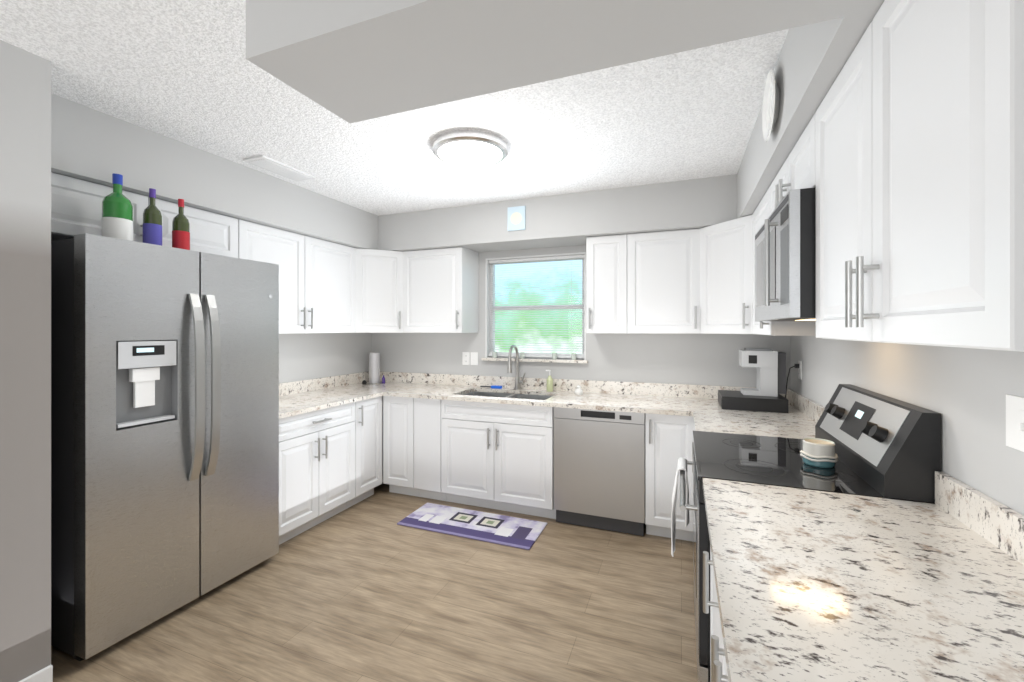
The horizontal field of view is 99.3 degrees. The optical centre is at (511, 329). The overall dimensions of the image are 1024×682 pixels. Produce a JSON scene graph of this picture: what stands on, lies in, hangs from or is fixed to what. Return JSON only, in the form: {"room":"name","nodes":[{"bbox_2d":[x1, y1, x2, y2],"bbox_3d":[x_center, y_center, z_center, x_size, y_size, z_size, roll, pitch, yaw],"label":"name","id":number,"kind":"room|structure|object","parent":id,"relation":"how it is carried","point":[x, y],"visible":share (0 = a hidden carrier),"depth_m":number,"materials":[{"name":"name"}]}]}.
{"room":"kitchen","nodes":[
{"label":"kitchen","id":0,"kind":"room"},
{"bbox_2d":[0,40,50,681],"bbox_3d":[-2.736,0.185,0.278,0.700,2.470,3.330,0,0,21],"label":"wall","id":1,"kind":"structure","parent":0,"point":[25,363],"depth_m":1.64,"materials":[{"name":"paint"}]},
{"bbox_2d":[19,665,52,681],"bbox_3d":[-2.403,1.365,0.148,0.014,0.110,3.330,0,0,21],"label":"baseboard","id":2,"kind":"structure","parent":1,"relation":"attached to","point":[45,674],"depth_m":1.67,"materials":[{"name":"white wood"}]},
{"bbox_2d":[279,333,371,382],"bbox_3d":[-2.586,0.185,1.792,0.120,2.470,6.500,0,0,21],"label":"wall","id":3,"kind":"structure","parent":0,"point":[304,356],"depth_m":3.89,"materials":[{"name":"grey paint"}]},
{"bbox_2d":[51,172,237,257],"bbox_3d":[-2.087,-0.579,2.390,0.368,0.278,1.018,0,0,21],"label":"upper cabinet","id":4,"kind":"object","parent":3,"relation":"attached to","point":[76,206],"visible":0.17,"depth_m":2.28,"materials":[{"name":"white wood"}]},
{"bbox_2d":[238,219,355,333],"bbox_3d":[-1.704,-0.344,3.373,0.368,0.748,1.088,0,0,21],"label":"upper cabinet","id":5,"kind":"object","parent":3,"relation":"attached to","point":[317,285],"visible":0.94,"depth_m":3.33,"materials":[{"name":"white wood"}]},
{"bbox_2d":[51,482,697,681],"bbox_3d":[-0.788,1.470,1.091,3.980,0.100,6.500,0,0,21],"label":"floor","id":6,"kind":"structure","parent":0,"point":[368,589],"depth_m":2.17,"materials":[{"name":"brown wood"}]},
{"bbox_2d":[51,233,278,660],"bbox_3d":[-1.881,0.510,2.350,0.728,1.820,0.932,0,0,21],"label":"fridge","id":7,"kind":"object","parent":6,"relation":"on","point":[164,430],"visible":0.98,"depth_m":2.04,"materials":[{"name":"grey metal"}]},
{"bbox_2d":[102,173,132,240],"bbox_3d":[-1.877,-0.569,2.068,0.112,0.335,0.112,0,0,21],"label":"bottle","id":8,"kind":"object","parent":7,"relation":"on","point":[117,214],"visible":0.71,"depth_m":2.03,"materials":[{"name":"green glass"}]},
{"bbox_2d":[143,188,161,245],"bbox_3d":[-1.835,-0.558,2.218,0.078,0.315,0.078,0,0,21],"label":"bottle","id":9,"kind":"object","parent":7,"relation":"on","point":[152,224],"visible":0.75,"depth_m":2.19,"materials":[{"name":"green"}]},
{"bbox_2d":[172,199,189,249],"bbox_3d":[-1.796,-0.553,2.358,0.078,0.305,0.078,0,0,21],"label":"bottle","id":10,"kind":"object","parent":7,"relation":"on","point":[180,231],"visible":0.75,"depth_m":2.33,"materials":[{"name":"green"}]},
{"bbox_2d":[279,402,354,544],"bbox_3d":[-1.628,0.991,3.168,0.658,0.858,0.740,0,0,21],"label":"base cabinet","id":11,"kind":"object","parent":6,"relation":"on","point":[316,467],"visible":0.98,"depth_m":3.03,"materials":[{"name":"white wood"}]},
{"bbox_2d":[279,375,386,418],"bbox_3d":[-1.574,0.495,3.304,0.660,0.130,1.046,0,0,21],"label":"countertop","id":12,"kind":"structure","parent":11,"relation":"on","point":[309,395],"depth_m":3.56,"materials":[{"name":"stone"}]},
{"bbox_2d":[347,396,382,507],"bbox_3d":[-1.322,0.991,3.955,0.658,0.858,0.945,0,0,21],"label":"base cabinet","id":13,"kind":"object","parent":6,"relation":"on","point":[368,446],"visible":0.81,"depth_m":3.55,"materials":[{"name":"white wood"}]},
{"bbox_2d":[383,396,419,496],"bbox_3d":[-0.849,0.991,3.946,0.308,0.858,0.617,0,0,21],"label":"base cabinet","id":14,"kind":"object","parent":6,"relation":"on","point":[398,444],"visible":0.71,"depth_m":3.66,"materials":[{"name":"white wood"}]},
{"bbox_2d":[414,398,445,500],"bbox_3d":[-0.584,0.991,3.843,0.256,0.858,0.617,0,0,21],"label":"base cabinet","id":15,"kind":"object","parent":6,"relation":"on","point":[427,447],"visible":0.6,"depth_m":3.56,"materials":[{"name":"white wood"}]},
{"bbox_2d":[397,503,546,549],"bbox_3d":[-0.290,1.414,3.167,1.020,0.010,0.410,0,0,21],"label":"kitchen mat","id":16,"kind":"object","parent":6,"relation":"on","point":[515,532],"visible":0.98,"depth_m":3.14,"materials":[{"name":"fabric"}]},
{"bbox_2d":[441,400,555,518],"bbox_3d":[-0.035,0.991,3.607,0.935,0.858,0.658,0,0,21],"label":"base cabinet","id":17,"kind":"object","parent":6,"relation":"on","point":[498,456],"visible":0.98,"depth_m":3.33,"materials":[{"name":"white wood"}]},
{"bbox_2d":[345,371,807,415],"bbox_3d":[0.165,0.495,3.535,3.734,0.130,0.647,0,0,21],"label":"countertop","id":18,"kind":"structure","parent":17,"relation":"on","point":[636,397],"depth_m":3.54,"materials":[{"name":"stone"}]},
{"bbox_2d":[367,352,381,383],"bbox_3d":[-1.356,0.379,4.285,0.150,0.300,0.150,0,0,21],"label":"paper towel holder","id":19,"kind":"object","parent":18,"relation":"on","point":[374,367],"visible":0.92,"depth_m":4.24,"materials":[{"name":"white paper"}]},
{"bbox_2d":[480,385,501,388],"bbox_3d":[-0.190,0.518,3.932,0.210,0.022,0.040,0,0,21],"label":"scrub brush","id":20,"kind":"object","parent":18,"relation":"on","point":[495,386],"visible":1,"depth_m":3.90,"materials":[{"name":"blue plastic"}]},
{"bbox_2d":[463,391,551,399],"bbox_3d":[-0.049,0.663,3.604,0.860,0.200,0.470,0,0,21],"label":"sink","id":21,"kind":"object","parent":18,"relation":"in","point":[512,395],"visible":0.08,"depth_m":3.79,"materials":[{"name":"silver metal"}]},
{"bbox_2d":[507,345,524,389],"bbox_3d":[0.039,0.330,3.761,0.110,0.397,0.234,0,0,21],"label":"faucet","id":22,"kind":"object","parent":18,"relation":"on","point":[518,381],"visible":1,"depth_m":3.83,"materials":[{"name":"silver metal"}]},
{"bbox_2d":[546,370,552,391],"bbox_3d":[0.321,0.438,3.723,0.063,0.182,0.056,0,0,21],"label":"soap bottle","id":23,"kind":"object","parent":18,"relation":"on","point":[549,384],"visible":1,"depth_m":3.70,"materials":[{"name":"green"}]},
{"bbox_2d":[575,385,582,394],"bbox_3d":[0.545,0.491,3.544,0.072,0.075,0.072,0,0,21],"label":"ceramic figurine","id":24,"kind":"object","parent":18,"relation":"on","point":[578,390],"visible":1,"depth_m":3.52,"materials":[{"name":"white ceramic"}]},
{"bbox_2d":[718,348,788,412],"bbox_3d":[1.634,0.329,2.969,0.392,0.401,0.340,0,0,21],"label":"coffee maker","id":25,"kind":"object","parent":18,"relation":"on","point":[769,364],"visible":1,"depth_m":2.87,"materials":[{"name":"black plastic"}]},
{"bbox_2d":[554,407,644,535],"bbox_3d":[0.703,0.992,3.316,0.636,0.857,0.571,0,0,21],"label":"dishwasher","id":26,"kind":"object","parent":6,"relation":"on","point":[599,469],"visible":0.83,"depth_m":3.05,"materials":[{"name":"grey metal"}]},
{"bbox_2d":[645,413,694,541],"bbox_3d":[1.453,0.991,3.027,0.965,0.858,0.658,0,0,21],"label":"base cabinet","id":27,"kind":"object","parent":6,"relation":"on","point":[669,440],"visible":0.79,"depth_m":2.89,"materials":[{"name":"white wood"}]},
{"bbox_2d":[687,395,824,438],"bbox_3d":[1.370,0.495,2.414,0.674,0.130,0.566,0,0,21],"label":"countertop","id":28,"kind":"structure","parent":27,"relation":"on","point":[708,415],"depth_m":2.53,"materials":[{"name":"stone"}]},
{"bbox_2d":[692,442,693,471],"bbox_3d":[1.360,0.991,2.434,0.658,0.858,0.592,0,0,21],"label":"base cabinet","id":29,"kind":"object","parent":6,"relation":"on","point":[692,453],"visible":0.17,"depth_m":2.31,"materials":[{"name":"white wood"}]},
{"bbox_2d":[703,546,720,681],"bbox_3d":[0.890,0.991,1.229,0.658,0.858,0.452,0,0,21],"label":"base cabinet","id":30,"kind":"object","parent":6,"relation":"on","point":[715,623],"visible":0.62,"depth_m":1.22,"materials":[{"name":"white wood"}]},
{"bbox_2d":[702,471,1023,681],"bbox_3d":[0.657,0.495,0.574,0.667,0.130,1.846,0,0,21],"label":"countertop","id":31,"kind":"structure","parent":30,"relation":"on","point":[816,586],"depth_m":0.90,"materials":[{"name":"stone"}]},
{"bbox_2d":[711,628,728,681],"bbox_3d":[0.682,0.991,0.696,0.658,0.858,0.688,0,0,21],"label":"base cabinet","id":32,"kind":"object","parent":6,"relation":"on","point":[719,673],"visible":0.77,"depth_m":0.84,"materials":[{"name":"white wood"}]},
{"bbox_2d":[680,384,940,681],"bbox_3d":[1.095,0.828,1.806,0.740,1.145,0.757,0,0,21],"label":"range","id":33,"kind":"object","parent":6,"relation":"on","point":[886,447],"visible":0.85,"depth_m":1.57,"materials":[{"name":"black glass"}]},
{"bbox_2d":[671,457,689,556],"bbox_3d":[0.815,0.852,2.104,0.081,0.415,0.197,0,0,21],"label":"towel","id":34,"kind":"object","parent":33,"relation":"hanging from","point":[682,463],"visible":0.98,"depth_m":2.03,"materials":[{"name":"white fabric"}]},
{"bbox_2d":[800,438,837,467],"bbox_3d":[1.200,0.481,1.700,0.122,0.090,0.122,0,0,21],"label":"candle jar","id":35,"kind":"object","parent":33,"relation":"on","point":[817,452],"visible":1,"depth_m":1.66,"materials":[{"name":"teal"}]},
{"bbox_2d":[0,0,788,215],"bbox_3d":[-0.788,-1.100,1.091,3.980,0.100,6.500,0,0,21],"label":"ceiling","id":36,"kind":"structure","parent":0,"point":[186,72],"depth_m":2.10,"materials":[{"name":"white paint"}]},
{"bbox_2d":[51,93,378,249],"bbox_3d":[-1.847,-0.885,2.985,0.390,0.330,2.360,0,0,21],"label":"soffit","id":37,"kind":"structure","parent":36,"relation":"attached to","point":[88,144],"depth_m":2.47,"materials":[{"name":"grey paint"}]},
{"bbox_2d":[243,155,314,180],"bbox_3d":[-1.505,-1.042,2.830,0.170,0.016,0.400,0,0,21],"label":"ceiling vent","id":38,"kind":"object","parent":36,"relation":"in","point":[275,166],"visible":0.96,"depth_m":2.79,"materials":[{"name":"white metal"}]},
{"bbox_2d":[432,130,507,167],"bbox_3d":[-0.239,-1.026,2.498,0.430,0.048,0.430,0,0,21],"label":"ceiling lamp","id":39,"kind":"object","parent":36,"relation":"attached to","point":[469,148],"visible":1,"depth_m":2.41,"materials":[{"name":"white glass"}]},
{"bbox_2d":[246,0,858,122],"bbox_3d":[0.019,-0.885,1.082,1.410,0.330,0.390,0,0,21],"label":"soffit","id":40,"kind":"structure","parent":36,"relation":"attached to","point":[351,61],"depth_m":1.09,"materials":[{"name":"grey paint"}]},
{"bbox_2d":[379,174,734,252],"bbox_3d":[0.213,-0.885,3.657,3.740,0.330,0.390,0,0,21],"label":"soffit","id":41,"kind":"structure","parent":36,"relation":"attached to","point":[563,220],"depth_m":3.37,"materials":[{"name":"grey paint"}]},
{"bbox_2d":[507,206,525,230],"bbox_3d":[0.036,-0.895,3.506,0.150,0.190,0.018,0,0,21],"label":"picture","id":42,"kind":"object","parent":41,"relation":"attached to","point":[516,218],"visible":1,"depth_m":3.50,"materials":[{"name":"blue"}]},
{"bbox_2d":[735,0,883,218],"bbox_3d":[1.245,-0.885,1.693,0.390,0.330,2.520,0,0,21],"label":"soffit","id":43,"kind":"structure","parent":36,"relation":"attached to","point":[805,71],"depth_m":1.48,"materials":[{"name":"grey paint"}]},
{"bbox_2d":[762,70,779,141],"bbox_3d":[1.030,-0.885,1.723,0.030,0.260,0.260,0,0,21],"label":"clock","id":44,"kind":"object","parent":43,"relation":"attached to","point":[771,105],"visible":1,"depth_m":1.74,"materials":[{"name":"white ceramic"}]},
{"bbox_2d":[372,245,790,388],"bbox_3d":[0.313,0.185,3.914,3.740,2.470,0.160,0,0,21],"label":"wall","id":45,"kind":"structure","parent":0,"point":[703,359],"depth_m":3.64,"materials":[{"name":"grey paint"}]},
{"bbox_2d":[356,248,402,332],"bbox_3d":[-1.278,-0.344,4.115,0.625,0.748,0.617,0,0,21],"label":"upper cabinet","id":46,"kind":"object","parent":45,"relation":"attached to","point":[379,291],"visible":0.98,"depth_m":3.91,"materials":[{"name":"white wood"}]},
{"bbox_2d":[403,247,478,332],"bbox_3d":[-0.668,-0.344,4.010,0.618,0.748,0.368,0,0,21],"label":"upper cabinet","id":47,"kind":"object","parent":45,"relation":"attached to","point":[441,290],"visible":1,"depth_m":3.88,"materials":[{"name":"white wood"}]},
{"bbox_2d":[462,352,469,364],"bbox_3d":[-0.435,0.275,4.115,0.075,0.120,0.008,0,0,21],"label":"electrical outlet","id":48,"kind":"object","parent":45,"relation":"attached to","point":[465,358],"visible":1,"depth_m":4.11,"materials":[{"name":"white plastic"}]},
{"bbox_2d":[471,352,477,364],"bbox_3d":[-0.357,0.275,4.081,0.075,0.120,0.014,0,0,21],"label":"light switch","id":49,"kind":"object","parent":45,"relation":"attached to","point":[474,358],"visible":1,"depth_m":4.08,"materials":[{"name":"white plastic"}]},
{"bbox_2d":[481,357,587,362],"bbox_3d":[0.195,0.273,3.886,0.980,0.024,0.113,0,0,21],"label":"window sill","id":50,"kind":"structure","parent":45,"relation":"attached to","point":[539,360],"depth_m":3.81,"materials":[{"name":"stone"}]},
{"bbox_2d":[520,352,524,358],"bbox_3d":[0.093,0.233,3.901,0.044,0.055,0.043,0,0,21],"label":"jar","id":51,"kind":"object","parent":50,"relation":"on","point":[522,355],"visible":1,"depth_m":3.88,"materials":[{"name":"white glass"}]},
{"bbox_2d":[552,353,556,358],"bbox_3d":[0.373,0.233,3.792,0.044,0.055,0.043,0,0,21],"label":"jar","id":52,"kind":"object","parent":50,"relation":"on","point":[554,355],"visible":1,"depth_m":3.77,"materials":[{"name":"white glass"}]},
{"bbox_2d":[571,353,575,359],"bbox_3d":[0.531,0.233,3.730,0.044,0.055,0.043,0,0,21],"label":"jar","id":53,"kind":"object","parent":50,"relation":"on","point":[573,356],"visible":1,"depth_m":3.71,"materials":[{"name":"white glass"}]},
{"bbox_2d":[486,252,585,359],"bbox_3d":[0.213,-0.200,3.932,0.940,0.920,0.119,0,0,21],"label":"window","id":54,"kind":"structure","parent":45,"relation":"in","point":[489,286],"depth_m":3.97,"materials":[{"name":"white"}]},
{"bbox_2d":[489,255,583,357],"bbox_3d":[0.210,-0.199,3.924,0.908,0.894,0.028,0,0,21],"label":"window blinds","id":55,"kind":"object","parent":54,"relation":"attached to","point":[540,259],"visible":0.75,"depth_m":3.91,"materials":[{"name":"white plastic"}]},
{"bbox_2d":[586,228,700,333],"bbox_3d":[1.007,-0.344,3.356,0.818,0.748,0.368,0,0,21],"label":"upper cabinet","id":56,"kind":"object","parent":45,"relation":"attached to","point":[645,283],"visible":1,"depth_m":3.22,"materials":[{"name":"white wood"}]},
{"bbox_2d":[700,215,751,333],"bbox_3d":[1.623,-0.344,2.980,0.617,0.748,0.625,0,0,21],"label":"upper cabinet","id":57,"kind":"object","parent":45,"relation":"attached to","point":[726,277],"visible":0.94,"depth_m":2.88,"materials":[{"name":"white wood"}]},
{"bbox_2d":[791,336,1023,514],"bbox_3d":[1.010,0.185,0.390,0.120,2.470,6.500,0,0,21],"label":"wall","id":58,"kind":"structure","parent":0,"point":[963,391],"depth_m":1.28,"materials":[{"name":"grey paint"}]},
{"bbox_2d":[752,185,815,335],"bbox_3d":[1.520,-0.344,2.377,0.368,0.748,0.602,0,0,21],"label":"upper cabinet","id":59,"kind":"object","parent":58,"relation":"attached to","point":[761,213],"visible":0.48,"depth_m":2.22,"materials":[{"name":"white wood"}]},
{"bbox_2d":[771,113,815,213],"bbox_3d":[1.271,-0.597,1.737,0.368,0.243,0.768,0,0,21],"label":"upper cabinet","id":60,"kind":"object","parent":58,"relation":"attached to","point":[797,170],"visible":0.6,"depth_m":1.63,"materials":[{"name":"painted wood"},{"name":"stainless steel"}]},
{"bbox_2d":[755,187,815,320],"bbox_3d":[1.236,-0.254,1.750,0.440,0.432,0.753,0,0,21],"label":"over-the-range microwave","id":61,"kind":"object","parent":60,"relation":"attached to","point":[785,262],"visible":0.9,"depth_m":1.49,"materials":[{"name":"silver metal"}]},
{"bbox_2d":[798,361,801,379],"bbox_3d":[1.920,0.270,2.901,0.008,0.120,0.075,0,0,21],"label":"electrical outlet","id":62,"kind":"object","parent":58,"relation":"attached to","point":[800,371],"visible":0.77,"depth_m":2.88,"materials":[{"name":"white plastic"}]},
{"bbox_2d":[785,364,799,397],"bbox_3d":[1.881,0.379,2.941,0.094,0.297,0.077,0,0,21],"label":"power cord","id":63,"kind":"object","parent":62,"relation":"attached to","point":[796,366],"visible":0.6,"depth_m":2.92,"materials":[{"name":"black plastic"}]},
{"bbox_2d":[816,0,1023,351],"bbox_3d":[0.965,-0.344,0.952,0.368,0.748,0.914,0,0,21],"label":"upper cabinet","id":64,"kind":"object","parent":58,"relation":"attached to","point":[920,175],"visible":1,"depth_m":0.78,"materials":[{"name":"white wood"}]},
{"bbox_2d":[1006,394,1023,451],"bbox_3d":[1.177,0.220,1.001,0.014,0.125,0.120,0,0,21],"label":"light switch","id":65,"kind":"object","parent":58,"relation":"attached to","point":[1014,422],"visible":1,"depth_m":1.02,"materials":[{"name":"white plastic"}]},
{"label":"outside","id":66,"kind":"structure","parent":0,"visible":0},
{"bbox_2d":[495,260,581,353],"bbox_3d":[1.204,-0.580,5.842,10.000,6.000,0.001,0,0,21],"label":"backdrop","id":67,"kind":"structure","parent":66,"point":[511,277],"depth_m":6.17,"materials":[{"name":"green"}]}
]}

